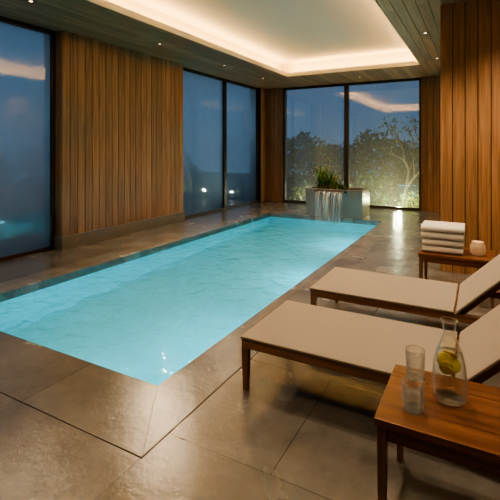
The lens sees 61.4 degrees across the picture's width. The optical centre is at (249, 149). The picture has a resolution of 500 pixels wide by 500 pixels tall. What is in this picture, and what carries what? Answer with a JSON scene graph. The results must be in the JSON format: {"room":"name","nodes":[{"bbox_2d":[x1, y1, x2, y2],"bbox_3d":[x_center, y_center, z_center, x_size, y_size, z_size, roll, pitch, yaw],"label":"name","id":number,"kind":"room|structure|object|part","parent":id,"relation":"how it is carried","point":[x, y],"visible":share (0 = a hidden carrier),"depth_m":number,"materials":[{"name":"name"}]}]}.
{"room":"spa","nodes":[
{"label":"spa","id":0,"kind":"room"},
{"bbox_2d":[54,30,266,249],"bbox_3d":[-2.640,-0.150,7.083,0.475,3.300,13.100,0,0,29],"label":"wall","id":1,"kind":"structure","parent":0,"point":[119,110],"depth_m":7.25,"materials":[{"name":"brown wood"}]},
{"bbox_2d":[0,16,54,261],"bbox_3d":[-3.758,-0.150,5.010,0.100,3.300,3.190,0,0,29],"label":"frame","id":2,"kind":"object","parent":1,"relation":"attached to","point":[51,33],"visible":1,"depth_m":6.34,"materials":[{"name":"brown metal"}]},
{"bbox_2d":[0,22,49,256],"bbox_3d":[-3.758,-0.145,5.010,0.001,3.210,3.090,0,0,29],"label":"glass pane","id":3,"kind":"object","parent":2,"relation":"in","point":[24,53],"visible":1,"depth_m":6.00,"materials":[{"name":"clear glass"}]},
{"bbox_2d":[183,67,257,218],"bbox_3d":[-0.695,-0.150,10.618,0.120,3.300,3.710,0,0,29],"label":"frame","id":4,"kind":"object","parent":1,"relation":"attached to","point":[224,81],"visible":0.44,"depth_m":10.63,"materials":[{"name":"brown metal"}]},
{"bbox_2d":[183,71,255,215],"bbox_3d":[-0.694,-0.145,10.618,0.001,3.210,3.610,0,0,29],"label":"glass pane","id":5,"kind":"object","parent":4,"relation":"in","point":[202,95],"visible":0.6,"depth_m":10.34,"materials":[{"name":"clear glass"}]},
{"bbox_2d":[0,0,469,88],"bbox_3d":[0.728,-2.053,5.243,8.150,0.514,13.100,0,0,29],"label":"ceiling","id":6,"kind":"structure","parent":0,"point":[284,43],"depth_m":7.25,"materials":[{"name":"white paint"}]},
{"bbox_2d":[0,201,499,499],"bbox_3d":[0.704,1.560,5.199,8.150,0.120,13.200,0,0,29],"label":"floor","id":7,"kind":"structure","parent":0,"point":[299,431],"depth_m":2.17,"materials":[{"name":"tile"}]},
{"bbox_2d":[0,210,402,458],"bbox_3d":[-0.084,2.000,6.313,3.400,1.000,8.000,0,0,29],"label":"swimming pool","id":8,"kind":"object","parent":7,"relation":"in","point":[121,347],"visible":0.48,"depth_m":4.07,"materials":[{"name":"liquid"}]},
{"bbox_2d":[304,162,369,219],"bbox_3d":[1.917,0.918,9.645,1.444,1.340,0.998,0,0,29],"label":"fountain","id":9,"kind":"object","parent":8,"relation":"on","point":[326,199],"visible":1,"depth_m":9.45,"materials":[{"name":"stone"}]},
{"bbox_2d":[240,300,499,390],"bbox_3d":[0.907,1.072,2.513,1.816,0.856,0.723,0,0,29],"label":"sun lounger","id":10,"kind":"object","parent":7,"relation":"on","point":[367,347],"visible":0.85,"depth_m":2.54,"materials":[{"name":"beige fabric"}]},
{"bbox_3d":[-0.024,1.366,2.641,0.045,0.268,0.042,0,0,29],"label":"leg","id":11,"kind":"part","parent":10,"relation":"part of","materials":[{"name":"brown wood"}]},
{"bbox_3d":[0.749,1.208,2.215,1.810,0.055,0.035,0,0,29],"label":"rail","id":12,"kind":"part","parent":10,"relation":"part of","materials":[{"name":"brown wood"}]},
{"bbox_3d":[1.160,1.210,2.374,0.040,0.040,0.640,0,0,29],"label":"cross rail","id":13,"kind":"part","parent":10,"relation":"part of","materials":[{"name":"brown wood"}]},
{"bbox_2d":[310,254,499,323],"bbox_3d":[1.432,1.072,3.462,1.726,0.856,0.723,0,0,29],"label":"sun lounger","id":14,"kind":"object","parent":7,"relation":"on","point":[424,297],"visible":0.94,"depth_m":3.41,"materials":[{"name":"beige fabric"}]},
{"bbox_3d":[0.540,1.366,3.569,0.045,0.268,0.042,0,0,29],"label":"leg","id":15,"kind":"part","parent":14,"relation":"part of","materials":[{"name":"brown wood"}]},
{"bbox_3d":[1.273,1.208,3.165,1.720,0.055,0.035,0,0,29],"label":"rail","id":16,"kind":"part","parent":14,"relation":"part of","materials":[{"name":"brown wood"}]},
{"bbox_3d":[1.645,1.210,3.346,0.040,0.040,0.640,0,0,29],"label":"cross rail","id":17,"kind":"part","parent":14,"relation":"part of","materials":[{"name":"brown wood"}]},
{"bbox_3d":[1.597,1.208,3.757,1.720,0.055,0.035,0,0,29],"label":"rail","id":18,"kind":"part","parent":14,"relation":"part of","materials":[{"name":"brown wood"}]},
{"bbox_2d":[374,364,499,499],"bbox_3d":[0.857,1.275,1.720,0.585,0.450,0.478,0,0,29],"label":"side table","id":19,"kind":"object","parent":7,"relation":"on","point":[467,435],"visible":0.97,"depth_m":1.65,"materials":[{"name":"brown wood"}]},
{"bbox_3d":[0.522,1.289,1.660,0.038,0.422,0.038,0,0,29],"label":"leg","id":20,"kind":"part","parent":19,"relation":"part of","materials":[{"name":"brown wood"}]},
{"bbox_3d":[0.726,1.289,2.034,0.038,0.422,0.038,0,0,29],"label":"leg","id":21,"kind":"part","parent":19,"relation":"part of","materials":[{"name":"brown wood"}]},
{"bbox_2d":[401,377,424,415],"bbox_3d":[0.659,0.993,1.702,0.091,0.114,0.091,0,0,29],"label":"glass tumbler","id":22,"kind":"object","parent":19,"relation":"on","point":[421,389],"visible":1,"depth_m":1.68,"materials":[{"name":"glass"}]},
{"bbox_2d":[405,345,425,381],"bbox_3d":[0.762,0.984,1.942,0.089,0.132,0.089,0,0,29],"label":"glass tumbler","id":23,"kind":"object","parent":19,"relation":"on","point":[406,350],"visible":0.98,"depth_m":1.93,"materials":[{"name":"clear glass"}]},
{"bbox_2d":[432,316,466,406],"bbox_3d":[0.844,0.884,1.782,0.136,0.332,0.136,0,0,29],"label":"carafe","id":24,"kind":"object","parent":19,"relation":"on","point":[447,361],"visible":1,"depth_m":1.77,"materials":[{"name":"clear glass"}]},
{"bbox_2d":[418,247,494,308],"bbox_3d":[2.129,1.275,4.341,0.685,0.450,0.498,0,0,29],"label":"side table","id":25,"kind":"object","parent":7,"relation":"on","point":[467,259],"visible":0.52,"depth_m":4.19,"materials":[{"name":"brown wood"}]},
{"bbox_3d":[1.745,1.289,4.296,0.038,0.422,0.038,0,0,29],"label":"leg","id":26,"kind":"part","parent":25,"relation":"part of","materials":[{"name":"brown wood"}]},
{"bbox_3d":[1.959,1.289,4.688,0.038,0.422,0.038,0,0,29],"label":"leg","id":27,"kind":"part","parent":25,"relation":"part of","materials":[{"name":"brown wood"}]},
{"bbox_2d":[421,220,464,254],"bbox_3d":[2.013,0.909,4.384,0.399,0.278,0.340,0,0,29],"label":"folded towels","id":28,"kind":"object","parent":25,"relation":"on","point":[437,236],"visible":1,"depth_m":4.26,"materials":[{"name":"fabric"}]},
{"bbox_2d":[470,240,485,255],"bbox_3d":[2.274,0.982,4.204,0.145,0.136,0.145,0,0,29],"label":"votive candle","id":29,"kind":"object","parent":25,"relation":"on","point":[477,248],"visible":1,"depth_m":4.16,"materials":[{"name":"wax"}]},
{"bbox_3d":[2.299,1.289,3.994,0.038,0.422,0.038,0,0,29],"label":"leg","id":30,"kind":"part","parent":25,"relation":"part of","materials":[{"name":"brown wood"}]},
{"bbox_2d":[267,76,439,211],"bbox_3d":[2.813,-0.150,11.385,5.160,3.300,0.320,0,0,29],"label":"wall","id":31,"kind":"structure","parent":0,"point":[430,86],"depth_m":10.40,"materials":[{"name":"brown wood"}]},
{"bbox_2d":[285,80,418,207],"bbox_3d":[2.629,-0.145,11.383,3.660,3.210,0.001,0,0,29],"label":"glass pane","id":32,"kind":"object","parent":31,"relation":"attached to","point":[383,117],"visible":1,"depth_m":11.22,"materials":[{"name":"clear glass"}]},
{"bbox_2d":[283,78,420,209],"bbox_3d":[2.629,-0.150,11.383,3.760,3.300,0.120,0,0,29],"label":"frame","id":33,"kind":"object","parent":31,"relation":"attached to","point":[346,85],"visible":0.79,"depth_m":11.33,"materials":[{"name":"brown metal"}]},
{"bbox_2d":[440,0,499,274],"bbox_3d":[3.148,-0.150,3.920,2.633,3.300,13.100,0,0,29],"label":"wall","id":34,"kind":"structure","parent":0,"point":[469,30],"depth_m":5.07,"materials":[{"name":"brown wood"}]}
]}

